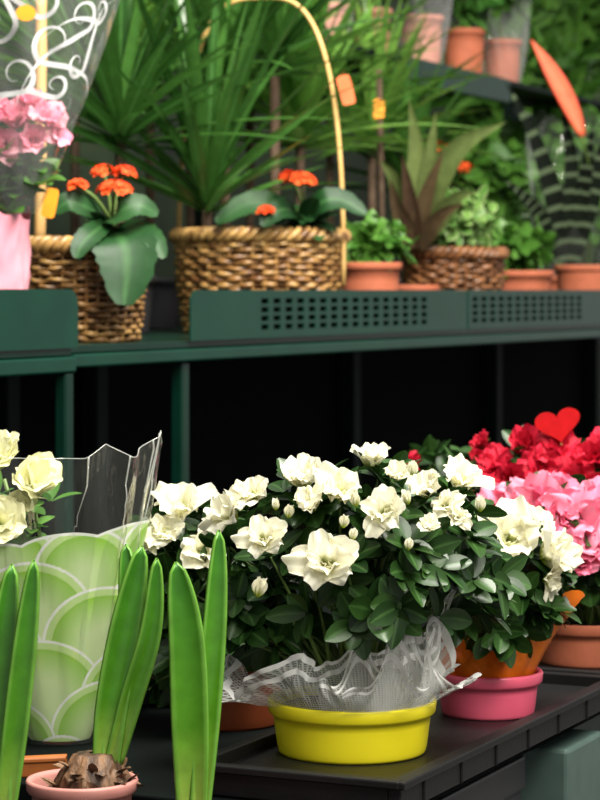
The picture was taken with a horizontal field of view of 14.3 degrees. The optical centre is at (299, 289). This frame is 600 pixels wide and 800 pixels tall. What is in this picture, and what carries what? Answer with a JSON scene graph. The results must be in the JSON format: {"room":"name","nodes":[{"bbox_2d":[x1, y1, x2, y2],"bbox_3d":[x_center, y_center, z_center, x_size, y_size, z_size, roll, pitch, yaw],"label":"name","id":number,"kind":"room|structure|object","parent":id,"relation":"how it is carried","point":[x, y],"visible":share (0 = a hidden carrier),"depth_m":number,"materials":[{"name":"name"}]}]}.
{"room":"flower shop","nodes":[
{"label":"flower shop","id":0,"kind":"room"},
{"bbox_2d":[0,0,599,278],"bbox_3d":[-0.708,-0.800,7.134,0.100,4.200,14.000,0,0,25],"label":"wall","id":1,"kind":"structure","parent":0,"point":[166,220],"depth_m":7.66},
{"label":"floor","id":2,"kind":"structure","parent":0,"visible":0},
{"bbox_2d":[0,289,77,533],"bbox_3d":[-0.899,0.649,2.834,0.750,1.301,1.244,0,0,25],"label":"display shelf","id":3,"kind":"object","parent":2,"relation":"on","point":[39,327],"visible":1,"depth_m":3.18,"materials":[{"name":"green metal"}]},
{"bbox_2d":[0,0,115,288],"bbox_3d":[-0.380,-0.166,3.220,0.286,0.483,0.204,0,0,0],"label":"flowers","id":4,"kind":"object","parent":3,"relation":"on","point":[22,170],"visible":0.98,"depth_m":3.23,"materials":[{"name":"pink plant"}]},
{"bbox_2d":[16,5,35,20],"bbox_3d":[-0.356,-0.359,3.115,0.026,0.021,0.001,0,0,0],"label":"price tag","id":5,"kind":"object","parent":4,"relation":"attached to","point":[24,12],"visible":1,"depth_m":3.11,"materials":[{"name":"yellow paper"}]},
{"bbox_2d":[0,290,599,554],"bbox_3d":[-0.092,0.650,4.640,0.785,1.300,6.400,0,0,25],"label":"display shelf","id":6,"kind":"object","parent":2,"relation":"on","point":[257,378],"visible":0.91,"depth_m":5.03,"materials":[{"name":"green metal"}]},
{"bbox_2d":[28,235,146,342],"bbox_3d":[-0.330,-0.001,3.511,0.229,0.155,0.229,0,0,-36],"label":"woven basket","id":7,"kind":"object","parent":6,"relation":"on","point":[53,265],"visible":0.31,"depth_m":3.42,"materials":[{"name":"wicker"}]},
{"bbox_2d":[34,0,46,235],"bbox_3d":[-0.377,-0.247,3.491,0.020,0.384,0.019,0,0,0],"label":"bamboo stake","id":8,"kind":"object","parent":7,"relation":"on","point":[40,70],"visible":0.43,"depth_m":3.48,"materials":[{"name":"beige wood"}]},
{"bbox_2d":[41,188,58,217],"bbox_3d":[-0.354,-0.123,3.401,0.025,0.044,0.001,0,0,0],"label":"price tag","id":9,"kind":"object","parent":8,"relation":"attached to","point":[49,205],"visible":0.93,"depth_m":3.40,"materials":[{"name":"yellow paper"}]},
{"bbox_2d":[55,164,167,304],"bbox_3d":[-0.271,-0.081,3.443,0.168,0.205,0.158,0,0,0],"label":"flowering plant","id":10,"kind":"object","parent":7,"relation":"on","point":[126,253],"visible":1,"depth_m":3.40,"materials":[{"name":"green plant"}]},
{"bbox_2d":[0,0,269,235],"bbox_3d":[-0.457,-0.391,4.480,0.763,0.932,0.809,0,0,43],"label":"dracaena","id":11,"kind":"object","parent":6,"relation":"on","point":[55,38],"visible":0.1,"depth_m":4.45,"materials":[{"name":"green plant"}]},
{"bbox_2d":[0,0,352,328],"bbox_3d":[-0.307,-0.445,4.715,0.902,1.039,0.888,0,0,0],"label":"dracaena","id":12,"kind":"object","parent":6,"relation":"on","point":[164,295],"visible":0.2,"depth_m":4.67,"materials":[{"name":"green plant"}]},
{"bbox_2d":[150,277,177,328],"bbox_3d":[-0.294,0.025,4.709,0.126,0.100,0.126,0,0,0],"label":"pot","id":13,"kind":"object","parent":12,"relation":"on","point":[164,295],"depth_m":4.66,"materials":[{"name":"grey plastic"}]},
{"bbox_2d":[0,0,353,333],"bbox_3d":[-0.284,-0.331,4.101,0.726,0.812,0.779,0,0,-24],"label":"dracaena","id":14,"kind":"object","parent":6,"relation":"on","point":[125,105],"visible":0.5,"depth_m":4.05,"materials":[{"name":"green plant"}]},
{"bbox_2d":[139,275,156,333],"bbox_3d":[-0.308,0.025,4.111,0.126,0.100,0.126,0,0,0],"label":"pot","id":15,"kind":"object","parent":14,"relation":"on","point":[148,301],"depth_m":4.09,"materials":[{"name":"grey plastic"}]},
{"bbox_2d":[59,0,424,226],"bbox_3d":[-0.100,-0.380,4.350,0.668,0.909,0.683,0,0,0],"label":"dracaena","id":16,"kind":"object","parent":6,"relation":"on","point":[233,26],"visible":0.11,"depth_m":4.28,"materials":[{"name":"green plant"}]},
{"bbox_2d":[168,0,350,332],"bbox_3d":[-0.070,-0.218,4.197,0.320,0.592,0.320,0,0,-38],"label":"woven basket","id":17,"kind":"object","parent":6,"relation":"on","point":[240,257],"visible":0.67,"depth_m":4.08,"materials":[{"name":"wicker"}]},
{"bbox_2d":[2,0,393,243],"bbox_3d":[-0.194,-0.351,4.109,0.716,0.553,0.663,0,0,0],"label":"dracaena","id":18,"kind":"object","parent":17,"relation":"in","point":[207,162],"visible":0.85,"depth_m":4.08,"materials":[{"name":"green plant"}]},
{"bbox_2d":[214,170,367,243],"bbox_3d":[-0.030,-0.139,4.074,0.234,0.127,0.176,0,0,-31],"label":"flowering plant","id":19,"kind":"object","parent":17,"relation":"on","point":[312,212],"visible":1,"depth_m":4.06,"materials":[{"name":"green plant"}]},
{"bbox_2d":[337,75,354,104],"bbox_3d":[0.079,-0.345,4.135,0.032,0.053,0.001,0,0,0],"label":"price tag","id":20,"kind":"object","parent":17,"relation":"hanging from","point":[343,82],"visible":0.98,"depth_m":4.13,"materials":[{"name":"orange paper"}]},
{"bbox_2d":[91,0,450,227],"bbox_3d":[-0.071,-0.357,4.421,0.671,0.865,0.644,0,0,0],"label":"dracaena","id":21,"kind":"object","parent":6,"relation":"on","point":[272,32],"visible":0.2,"depth_m":4.37,"materials":[{"name":"green plant"}]},
{"bbox_2d":[85,0,469,226],"bbox_3d":[-0.096,-0.382,4.907,0.898,0.914,0.735,0,0,0],"label":"dracaena","id":22,"kind":"object","parent":6,"relation":"on","point":[250,184],"visible":0.1,"depth_m":4.88,"materials":[{"name":"green plant"}]},
{"bbox_2d":[173,0,402,325],"bbox_3d":[-0.214,-0.476,5.011,0.823,1.102,0.826,0,0,24],"label":"dracaena","id":23,"kind":"object","parent":6,"relation":"on","point":[189,210],"visible":0.02,"depth_m":4.98,"materials":[{"name":"green plant"}]},
{"bbox_2d":[163,0,492,225],"bbox_3d":[0.076,-0.406,5.472,0.777,0.962,0.650,0,0,-29],"label":"dracaena","id":24,"kind":"object","parent":6,"relation":"on","point":[330,158],"visible":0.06,"depth_m":5.45,"materials":[{"name":"green plant"}]},
{"bbox_2d":[164,0,496,204],"bbox_3d":[0.040,-0.345,4.757,0.734,0.840,0.766,0,0,0],"label":"dracaena","id":25,"kind":"object","parent":6,"relation":"on","point":[289,84],"visible":0.33,"depth_m":4.68,"materials":[{"name":"green plant"}]},
{"bbox_2d":[339,209,419,289],"bbox_3d":[0.133,-0.036,4.386,0.154,0.223,0.142,0,0,42],"label":"leafy plant","id":26,"kind":"object","parent":6,"relation":"on","point":[371,246],"visible":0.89,"depth_m":4.34,"materials":[{"name":"green plant"}]},
{"bbox_2d":[376,70,384,218],"bbox_3d":[0.165,-0.185,4.853,0.022,0.520,0.013,0,0,0],"label":"bamboo stake","id":27,"kind":"object","parent":6,"relation":"on","point":[379,93],"visible":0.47,"depth_m":4.85,"materials":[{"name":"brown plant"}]},
{"bbox_2d":[254,0,515,283],"bbox_3d":[0.167,-0.320,5.349,0.655,0.791,0.672,0,0,0],"label":"dracaena","id":28,"kind":"object","parent":6,"relation":"on","point":[369,96],"visible":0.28,"depth_m":5.31,"materials":[{"name":"green plant"}]},
{"bbox_2d":[281,34,520,284],"bbox_3d":[0.238,-0.259,5.428,0.530,0.667,0.537,0,0,23],"label":"dracaena","id":29,"kind":"object","parent":6,"relation":"on","point":[393,159],"visible":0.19,"depth_m":5.39,"materials":[{"name":"green plant"}]},
{"bbox_2d":[380,99,505,289],"bbox_3d":[0.278,-0.149,4.734,0.245,0.449,0.156,0,0,0],"label":"bromeliad","id":30,"kind":"object","parent":6,"relation":"on","point":[418,200],"visible":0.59,"depth_m":4.70,"materials":[{"name":"plant"}]},
{"bbox_2d":[400,246,509,289],"bbox_3d":[0.310,-0.005,4.871,0.228,0.166,0.228,0,0,0],"label":"woven basket","id":31,"kind":"object","parent":6,"relation":"on","point":[450,267],"visible":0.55,"depth_m":4.78,"materials":[{"name":"wicker"}]},
{"bbox_2d":[431,184,500,246],"bbox_3d":[0.317,-0.139,4.870,0.182,0.160,0.149,0,0,0],"label":"leafy plant","id":32,"kind":"object","parent":31,"relation":"on","point":[472,223],"visible":0.63,"depth_m":4.83,"materials":[{"name":"green plant"}]},
{"bbox_2d":[437,128,561,246],"bbox_3d":[0.462,-0.169,6.068,0.422,0.487,0.338,0,0,0],"label":"leafy plant","id":33,"kind":"object","parent":6,"relation":"on","point":[511,208],"visible":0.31,"depth_m":5.99,"materials":[{"name":"green plant"}]},
{"bbox_2d":[477,215,556,289],"bbox_3d":[0.464,-0.043,5.125,0.173,0.236,0.161,0,0,37],"label":"leafy plant","id":34,"kind":"object","parent":6,"relation":"on","point":[527,252],"visible":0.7,"depth_m":5.09,"materials":[{"name":"green plant"}]},
{"bbox_2d":[498,103,599,264],"bbox_3d":[0.720,-0.238,6.707,0.416,0.627,0.445,0,0,-34],"label":"leafy plant","id":35,"kind":"object","parent":6,"relation":"on","point":[547,117],"visible":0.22,"depth_m":6.64,"materials":[{"name":"green plant"}]},
{"bbox_2d":[502,40,599,289],"bbox_3d":[0.657,-0.255,5.766,0.266,0.660,0.394,0,0,17],"label":"plant","id":36,"kind":"object","parent":6,"relation":"on","point":[572,211],"visible":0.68,"depth_m":5.69,"materials":[{"name":"green plant"}]},
{"bbox_2d":[554,265,599,289],"bbox_3d":[0.664,0.009,5.534,0.158,0.132,0.158,0,0,0],"label":"plant pot","id":37,"kind":"object","parent":6,"relation":"on","point":[569,277],"visible":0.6,"depth_m":5.47,"materials":[{"name":"ceramic"}]},
{"bbox_2d":[18,575,599,799],"bbox_3d":[0.332,0.864,3.559,0.840,0.872,3.031,0,0,25],"label":"table","id":38,"kind":"object","parent":2,"relation":"on","point":[565,765],"depth_m":2.40,"materials":[{"name":"grey plastic"}]},
{"bbox_2d":[0,429,161,744],"bbox_3d":[-0.240,0.291,2.355,0.207,0.310,0.138,0,0,0],"label":"flowers","id":39,"kind":"object","parent":38,"relation":"on","point":[78,572],"visible":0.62,"depth_m":2.33,"materials":[{"name":"beige plant"}]},
{"bbox_2d":[142,669,169,707],"bbox_3d":[-0.169,0.390,2.625,0.186,0.204,0.190,0,0,0],"label":"leafy plant","id":40,"kind":"object","parent":38,"relation":"on","point":[164,685],"visible":0.02,"depth_m":2.57,"materials":[{"name":"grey plant"}]},
{"bbox_2d":[128,481,278,731],"bbox_3d":[-0.111,0.319,2.449,0.173,0.254,0.187,0,0,24],"label":"azalea","id":41,"kind":"object","parent":38,"relation":"on","point":[169,539],"visible":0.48,"depth_m":2.40,"materials":[{"name":"white plant"}]},
{"bbox_2d":[143,523,172,554],"bbox_3d":[-0.144,0.247,2.385,0.043,0.036,0.022,1,-25,22],"label":"flower","id":42,"kind":"object","parent":41,"relation":"on","point":[158,535],"depth_m":2.38,"materials":[{"name":"white plant"}]},
{"bbox_2d":[145,513,184,547],"bbox_3d":[-0.136,0.240,2.385,0.044,0.034,0.024,-29,-29,-19],"label":"flower","id":43,"kind":"object","parent":41,"relation":"on","point":[162,530],"depth_m":2.38,"materials":[{"name":"white plant"}]},
{"bbox_2d":[150,481,217,520],"bbox_3d":[-0.115,0.213,2.404,0.068,0.037,0.053,-5,31,1],"label":"flower","id":44,"kind":"object","parent":41,"relation":"on","point":[179,500],"depth_m":2.41,"materials":[{"name":"white plant"}]},
{"bbox_2d":[180,530,226,568],"bbox_3d":[-0.089,0.257,2.377,0.060,0.049,0.031,0,-24,-6],"label":"flower","id":45,"kind":"object","parent":41,"relation":"on","point":[194,554],"depth_m":2.37,"materials":[{"name":"white plant"}]},
{"bbox_2d":[219,667,278,731],"bbox_3d":[-0.070,0.411,2.470,0.116,0.070,0.116,0,0,0],"label":"pot","id":46,"kind":"object","parent":41,"relation":"on","point":[235,716],"depth_m":2.42,"materials":[{"name":"orange ceramic"}]},
{"bbox_2d":[212,671,599,799],"bbox_3d":[0.124,0.431,2.359,0.213,0.029,0.629,0,0,25],"label":"tray","id":47,"kind":"object","parent":38,"relation":"on","point":[457,750],"visible":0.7,"depth_m":2.19,"materials":[{"name":"black plastic"}]},
{"bbox_2d":[193,442,531,764],"bbox_3d":[0.060,0.285,2.240,0.311,0.290,0.291,0,0,-42],"label":"azalea","id":48,"kind":"object","parent":47,"relation":"on","point":[346,541],"visible":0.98,"depth_m":2.17,"materials":[{"name":"green plant"}]},
{"bbox_2d":[198,484,246,534],"bbox_3d":[-0.073,0.205,2.208,0.060,0.049,0.031,-23,-57,42],"label":"flower","id":49,"kind":"object","parent":48,"relation":"on","point":[223,512],"depth_m":2.20,"materials":[{"name":"white plant"}]},
{"bbox_2d":[230,475,268,510],"bbox_3d":[-0.047,0.188,2.204,0.033,0.023,0.042,20,47,36],"label":"flower","id":50,"kind":"object","parent":48,"relation":"on","point":[249,492],"depth_m":2.20,"materials":[{"name":"white plant"}]},
{"bbox_2d":[230,514,287,558],"bbox_3d":[-0.037,0.220,2.140,0.051,0.039,0.024,0,0,-1],"label":"flower","id":51,"kind":"object","parent":48,"relation":"on","point":[262,534],"depth_m":2.14,"materials":[{"name":"white plant"}]},
{"bbox_2d":[280,454,320,486],"bbox_3d":[0.001,0.166,2.181,0.036,0.032,0.041,0,0,-15],"label":"flower","id":52,"kind":"object","parent":48,"relation":"on","point":[303,471],"depth_m":2.18,"materials":[{"name":"white plant"}]},
{"bbox_2d":[296,452,320,462],"bbox_3d":[0.007,0.160,2.216,0.025,0.019,0.018,0,0,-6],"label":"flower","id":53,"kind":"object","parent":48,"relation":"on","point":[303,460],"depth_m":2.22,"materials":[{"name":"white plant"}]},
{"bbox_2d":[293,483,325,512],"bbox_3d":[0.009,0.185,2.142,0.029,0.026,0.024,0,0,43],"label":"flower","id":54,"kind":"object","parent":48,"relation":"on","point":[308,498],"depth_m":2.15,"materials":[{"name":"white plant"}]},
{"bbox_2d":[281,528,358,590],"bbox_3d":[0.017,0.236,2.106,0.066,0.054,0.034,15,-25,10],"label":"flower","id":55,"kind":"object","parent":48,"relation":"on","point":[326,557],"depth_m":2.11,"materials":[{"name":"white plant"}]},
{"bbox_2d":[313,460,360,503],"bbox_3d":[0.033,0.175,2.155,0.039,0.027,0.049,-23,46,-32],"label":"flower","id":56,"kind":"object","parent":48,"relation":"on","point":[341,484],"depth_m":2.15,"materials":[{"name":"white plant"}]},
{"bbox_2d":[267,685,436,764],"bbox_3d":[0.049,0.405,2.239,0.158,0.050,0.158,0,0,0],"label":"pot","id":57,"kind":"object","parent":48,"relation":"on","point":[310,727],"depth_m":2.17,"materials":[{"name":"yellow plastic"}]},
{"bbox_2d":[350,442,390,466],"bbox_3d":[0.065,0.153,2.213,0.035,0.024,0.034,-2,18,-23],"label":"flower","id":58,"kind":"object","parent":48,"relation":"on","point":[371,455],"depth_m":2.21,"materials":[{"name":"white plant"}]},
{"bbox_2d":[359,484,405,537],"bbox_3d":[0.074,0.196,2.129,0.040,0.047,0.025,0,0,-19],"label":"flower","id":59,"kind":"object","parent":48,"relation":"on","point":[383,509],"depth_m":2.13,"materials":[{"name":"white plant"}]},
{"bbox_2d":[384,460,409,480],"bbox_3d":[0.087,0.164,2.179,0.022,0.019,0.018,0,0,-14],"label":"flower","id":60,"kind":"object","parent":48,"relation":"on","point":[397,470],"depth_m":2.18,"materials":[{"name":"white plant"}]},
{"bbox_2d":[406,469,440,497],"bbox_3d":[0.113,0.178,2.167,0.033,0.027,0.034,-10,33,13],"label":"flower","id":61,"kind":"object","parent":48,"relation":"on","point":[424,484],"depth_m":2.17,"materials":[{"name":"white plant"}]},
{"bbox_2d":[416,512,439,531],"bbox_3d":[0.113,0.206,2.131,0.022,0.018,0.016,0,0,-25],"label":"flower","id":62,"kind":"object","parent":48,"relation":"on","point":[429,522],"depth_m":2.13,"materials":[{"name":"white plant"}]},
{"bbox_2d":[431,489,466,517],"bbox_3d":[0.135,0.192,2.161,0.035,0.029,0.018,-14,-26,-7],"label":"flower","id":63,"kind":"object","parent":48,"relation":"on","point":[448,503],"depth_m":2.16,"materials":[{"name":"white plant"}]},
{"bbox_2d":[445,505,472,529],"bbox_3d":[0.142,0.204,2.156,0.024,0.023,0.016,0,0,-14],"label":"flower","id":64,"kind":"object","parent":48,"relation":"on","point":[456,515],"depth_m":2.16,"materials":[{"name":"white plant"}]},
{"bbox_2d":[443,453,494,489],"bbox_3d":[0.155,0.176,2.235,0.053,0.029,0.042,30,32,21],"label":"flower","id":65,"kind":"object","parent":48,"relation":"on","point":[461,474],"depth_m":2.23,"materials":[{"name":"white plant"}]},
{"bbox_2d":[435,495,584,720],"bbox_3d":[0.203,0.317,2.442,0.171,0.225,0.209,0,0,0],"label":"azalea","id":66,"kind":"object","parent":47,"relation":"on","point":[506,688],"visible":0.58,"depth_m":2.39,"materials":[{"name":"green plant"}]},
{"bbox_2d":[435,667,542,720],"bbox_3d":[0.191,0.408,2.440,0.112,0.044,0.112,0,0,0],"label":"pot","id":67,"kind":"object","parent":66,"relation":"on","point":[500,693],"depth_m":2.40,"materials":[{"name":"pink plastic"}]},
{"bbox_2d":[490,495,539,556],"bbox_3d":[0.210,0.239,2.382,0.055,0.070,0.038,11,-30,0],"label":"flower","id":68,"kind":"object","parent":66,"relation":"on","point":[518,532],"depth_m":2.38,"materials":[{"name":"white plant"}]},
{"bbox_2d":[509,506,555,540],"bbox_3d":[0.229,0.235,2.397,0.056,0.029,0.046,-4,30,-28],"label":"flower","id":69,"kind":"object","parent":66,"relation":"on","point":[526,523],"depth_m":2.38,"materials":[{"name":"white plant"}]},
{"bbox_2d":[543,565,563,601],"bbox_3d":[0.249,0.290,2.376,0.021,0.041,0.034,0,-39,37],"label":"flower","id":70,"kind":"object","parent":66,"relation":"on","point":[552,589],"depth_m":2.38,"materials":[{"name":"white plant"}]},
{"bbox_2d":[540,521,583,572],"bbox_3d":[0.255,0.260,2.385,0.037,0.053,0.054,-27,-37,34],"label":"flower","id":71,"kind":"object","parent":66,"relation":"on","point":[558,552],"depth_m":2.38,"materials":[{"name":"white plant"}]},
{"bbox_2d":[378,614,599,681],"bbox_3d":[0.392,0.431,3.124,0.375,0.029,0.977,0,0,25],"label":"tray","id":72,"kind":"object","parent":38,"relation":"on","point":[544,667],"visible":0.02,"depth_m":2.64,"materials":[{"name":"black plastic"}]},
{"bbox_2d":[407,435,507,516],"bbox_3d":[0.208,0.316,3.340,0.206,0.227,0.199,0,0,14],"label":"azalea","id":73,"kind":"object","parent":72,"relation":"on","point":[431,456],"visible":0.06,"depth_m":3.31,"materials":[{"name":"plant"}]},
{"bbox_2d":[407,450,421,469],"bbox_3d":[0.153,0.237,3.299,0.034,0.037,0.017,-31,-45,13],"label":"flower","id":74,"kind":"object","parent":73,"relation":"on","point":[412,454],"depth_m":3.30,"materials":[{"name":"red plant"}]},
{"bbox_2d":[469,443,495,461],"bbox_3d":[0.252,0.226,3.281,0.039,0.036,0.029,0,0,20],"label":"flower","id":75,"kind":"object","parent":73,"relation":"on","point":[474,451],"depth_m":3.28,"materials":[{"name":"red plant"}]},
{"bbox_2d":[466,423,599,500],"bbox_3d":[0.334,0.300,3.119,0.248,0.260,0.244,0,0,0],"label":"azalea","id":76,"kind":"object","parent":72,"relation":"on","point":[531,451],"visible":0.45,"depth_m":3.05,"materials":[{"name":"plant"}]},
{"bbox_2d":[469,429,487,449],"bbox_3d":[0.232,0.195,3.116,0.025,0.028,0.029,0,0,7],"label":"flower","id":77,"kind":"object","parent":76,"relation":"on","point":[480,441],"depth_m":3.11,"materials":[{"name":"red plant"}]},
{"bbox_2d":[475,446,513,477],"bbox_3d":[0.248,0.223,3.072,0.053,0.027,0.058,-29,33,-5],"label":"flower","id":78,"kind":"object","parent":76,"relation":"on","point":[494,463],"depth_m":3.07,"materials":[{"name":"red plant"}]},
{"bbox_2d":[494,463,525,483],"bbox_3d":[0.266,0.237,3.027,0.034,0.039,0.036,0,0,-37],"label":"flower","id":79,"kind":"object","parent":76,"relation":"on","point":[503,472],"depth_m":3.03,"materials":[{"name":"red plant"}]},
{"bbox_2d":[508,423,539,453],"bbox_3d":[0.288,0.190,3.062,0.043,0.040,0.032,0,0,41],"label":"flower","id":80,"kind":"object","parent":76,"relation":"on","point":[525,439],"depth_m":3.06,"materials":[{"name":"red plant"}]},
{"bbox_2d":[516,445,561,477],"bbox_3d":[0.302,0.223,3.030,0.061,0.055,0.028,-6,-38,15],"label":"flower","id":81,"kind":"object","parent":76,"relation":"on","point":[534,458],"depth_m":3.03,"materials":[{"name":"red plant"}]},
{"bbox_2d":[534,408,579,444],"bbox_3d":[0.326,0.222,3.053,0.065,0.143,0.013,0,0,-19],"label":"pick","id":82,"kind":"object","parent":76,"relation":"attached to","point":[558,427],"visible":0.92,"depth_m":3.05,"materials":[{"name":"red plastic"}]},
{"bbox_2d":[535,430,584,464],"bbox_3d":[0.330,0.201,3.048,0.063,0.032,0.070,25,42,11],"label":"flower","id":83,"kind":"object","parent":76,"relation":"on","point":[548,450],"depth_m":3.04,"materials":[{"name":"red plant"}]},
{"bbox_2d":[550,455,594,475],"bbox_3d":[0.344,0.236,3.020,0.063,0.057,0.029,-27,-24,-17],"label":"flower","id":84,"kind":"object","parent":76,"relation":"on","point":[566,464],"depth_m":3.02,"materials":[{"name":"red plant"}]},
{"bbox_2d":[571,436,599,468],"bbox_3d":[0.370,0.207,3.035,0.051,0.043,0.046,0,0,23],"label":"flower","id":85,"kind":"object","parent":76,"relation":"on","point":[585,455],"depth_m":3.04,"materials":[{"name":"red plant"}]},
{"bbox_2d":[477,470,599,668],"bbox_3d":[0.316,0.318,2.793,0.246,0.225,0.258,0,0,-23],"label":"azalea","id":86,"kind":"object","parent":72,"relation":"on","point":[573,501],"visible":0.58,"depth_m":2.72,"materials":[{"name":"plant"}]},
{"bbox_2d":[477,482,505,504],"bbox_3d":[0.230,0.244,2.777,0.065,0.029,0.056,-13,26,16],"label":"flower","id":87,"kind":"object","parent":86,"relation":"on","point":[499,491],"depth_m":2.79,"materials":[{"name":"pink plant"}]},
{"bbox_2d":[497,476,517,491],"bbox_3d":[0.253,0.231,2.781,0.047,0.021,0.041,-16,28,-23],"label":"flower","id":88,"kind":"object","parent":86,"relation":"on","point":[502,487],"depth_m":2.78,"materials":[{"name":"pink plant"}]},
{"bbox_2d":[505,471,558,520],"bbox_3d":[0.263,0.236,2.715,0.059,0.061,0.051,0,0,1],"label":"flower","id":89,"kind":"object","parent":86,"relation":"on","point":[541,488],"depth_m":2.72,"materials":[{"name":"pink plant"}]},
{"bbox_2d":[533,498,567,537],"bbox_3d":[0.272,0.266,2.705,0.062,0.032,0.064,11,49,24],"label":"flower","id":90,"kind":"object","parent":86,"relation":"on","point":[558,507],"depth_m":2.70,"materials":[{"name":"white plant"}]},
{"bbox_2d":[538,470,578,488],"bbox_3d":[0.295,0.222,2.741,0.047,0.033,0.036,0,0,7],"label":"flower","id":91,"kind":"object","parent":86,"relation":"on","point":[546,480],"depth_m":2.73,"materials":[{"name":"pink plant"}]},
{"bbox_2d":[538,488,580,526],"bbox_3d":[0.299,0.246,2.705,0.051,0.045,0.040,0,0,-37],"label":"flower","id":92,"kind":"object","parent":86,"relation":"on","point":[564,504],"depth_m":2.70,"materials":[{"name":"pink plant"}]},
{"bbox_2d":[540,528,583,549],"bbox_3d":[0.289,0.289,2.683,0.036,0.048,0.050,0,0,-38],"label":"flower","id":93,"kind":"object","parent":86,"relation":"on","point":[577,534],"depth_m":2.68,"materials":[{"name":"white plant"}]},
{"bbox_2d":[532,621,599,668],"bbox_3d":[0.334,0.405,2.780,0.134,0.050,0.134,0,0,0],"label":"pot","id":94,"kind":"object","parent":86,"relation":"on","point":[577,645],"depth_m":2.72,"materials":[{"name":"ceramic"}]},
{"bbox_2d":[539,491,599,550],"bbox_3d":[0.308,0.263,2.698,0.077,0.079,0.040,-13,-26,-7],"label":"flower","id":95,"kind":"object","parent":86,"relation":"on","point":[578,512],"depth_m":2.70,"materials":[{"name":"pink plant"}]},
{"bbox_2d":[567,476,599,490],"bbox_3d":[0.334,0.237,2.728,0.058,0.030,0.067,36,43,23],"label":"flower","id":96,"kind":"object","parent":86,"relation":"on","point":[574,483],"depth_m":2.74,"materials":[{"name":"pink plant"}]},
{"bbox_2d":[570,519,599,561],"bbox_3d":[0.325,0.282,2.692,0.053,0.051,0.027,6,-21,2],"label":"flower","id":97,"kind":"object","parent":86,"relation":"on","point":[584,532],"depth_m":2.68,"materials":[{"name":"pink plant"}]},
{"bbox_2d":[573,524,599,559],"bbox_3d":[0.341,0.280,2.693,0.069,0.066,0.035,29,-34,6],"label":"flower","id":98,"kind":"object","parent":86,"relation":"on","point":[586,535],"depth_m":2.68,"materials":[{"name":"pink plant"}]},
{"bbox_2d":[574,547,599,575],"bbox_3d":[0.317,0.302,2.686,0.044,0.043,0.029,0,-23,3],"label":"flower","id":99,"kind":"object","parent":86,"relation":"on","point":[590,556],"depth_m":2.68,"materials":[{"name":"pink plant"}]},
{"bbox_2d":[194,44,599,226],"bbox_3d":[0.697,0.373,6.893,0.392,1.853,3.650,0,0,25],"label":"display shelf","id":100,"kind":"object","parent":2,"relation":"on","point":[491,88],"visible":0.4,"depth_m":5.95,"materials":[{"name":"green metal"}]},
{"bbox_2d":[381,0,452,62],"bbox_3d":[0.289,-0.767,5.733,0.308,0.469,0.335,0,0,0],"label":"foliage","id":101,"kind":"object","parent":100,"relation":"on","point":[434,55],"visible":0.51,"depth_m":5.68,"materials":[{"name":"ceramic"}]},
{"bbox_2d":[398,14,443,62],"bbox_3d":[0.288,-0.593,5.723,0.112,0.119,0.112,0,0,0],"label":"pot","id":102,"kind":"object","parent":101,"relation":"on","point":[434,55],"depth_m":5.68,"materials":[{"name":"ceramic"}]},
{"bbox_2d":[423,0,511,72],"bbox_3d":[0.413,-0.772,5.966,0.280,0.478,0.312,0,0,0],"label":"foliage","id":103,"kind":"object","parent":100,"relation":"on","point":[465,43],"visible":0.7,"depth_m":5.95,"materials":[{"name":"ceramic"}]},
{"bbox_2d":[442,28,485,72],"bbox_3d":[0.409,-0.590,5.980,0.112,0.115,0.112,0,0,0],"label":"pot","id":104,"kind":"object","parent":103,"relation":"on","point":[464,44],"depth_m":5.94,"materials":[{"name":"ceramic"}]},
{"bbox_2d":[476,0,549,82],"bbox_3d":[0.528,-0.789,6.210,0.322,0.512,0.322,0,0,0],"label":"foliage","id":105,"kind":"object","parent":100,"relation":"on","point":[506,52],"visible":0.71,"depth_m":6.20,"materials":[{"name":"ceramic"}]},
{"bbox_2d":[484,39,521,82],"bbox_3d":[0.524,-0.590,6.228,0.106,0.114,0.106,0,0,0],"label":"pot","id":106,"kind":"object","parent":105,"relation":"on","point":[506,52],"depth_m":6.19,"materials":[{"name":"ceramic"}]},
{"bbox_2d":[410,0,599,270],"bbox_3d":[0.707,0.123,8.124,0.922,2.355,0.837,0,0,0],"label":"potted plant","id":107,"kind":"object","parent":2,"relation":"on","point":[579,60],"visible":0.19,"depth_m":8.04,"materials":[{"name":"green plant"}]},
{"bbox_2d":[489,0,599,264],"bbox_3d":[1.159,-0.086,9.549,0.950,2.773,0.881,0,0,0],"label":"shrub","id":108,"kind":"object","parent":2,"relation":"on","point":[590,9],"visible":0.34,"depth_m":9.33,"materials":[{"name":"green plant"}]},
{"bbox_3d":[-0.402,0.898,1.748,1.307,0.803,1.222,0,0,0],"label":"bench","id":109,"kind":"object","parent":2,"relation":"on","visible":0},
{"bbox_2d":[0,560,39,799],"bbox_3d":[-0.230,0.355,1.900,0.082,0.284,0.082,0,0,0],"label":"leaves","id":110,"kind":"object","parent":109,"relation":"on","point":[19,622],"visible":1,"depth_m":1.90,"materials":[{"name":"plant"}]},
{"bbox_2d":[26,544,163,799],"bbox_3d":[-0.185,0.358,2.049,0.100,0.278,0.096,0,0,44],"label":"plant","id":111,"kind":"object","parent":109,"relation":"on","point":[132,644],"visible":1,"depth_m":2.05,"materials":[{"name":"plant"}]},
{"bbox_2d":[26,769,137,799],"bbox_3d":[-0.186,0.457,2.050,0.096,0.080,0.096,0,0,0],"label":"pot","id":112,"kind":"object","parent":111,"relation":"on","point":[55,784],"depth_m":2.02,"materials":[{"name":"pink ceramic"}]},
{"bbox_2d":[167,530,227,799],"bbox_3d":[-0.085,0.349,2.000,0.082,0.296,0.082,0,0,0],"label":"leaves","id":113,"kind":"object","parent":109,"relation":"on","point":[197,651],"visible":1,"depth_m":1.99,"materials":[{"name":"plant"}]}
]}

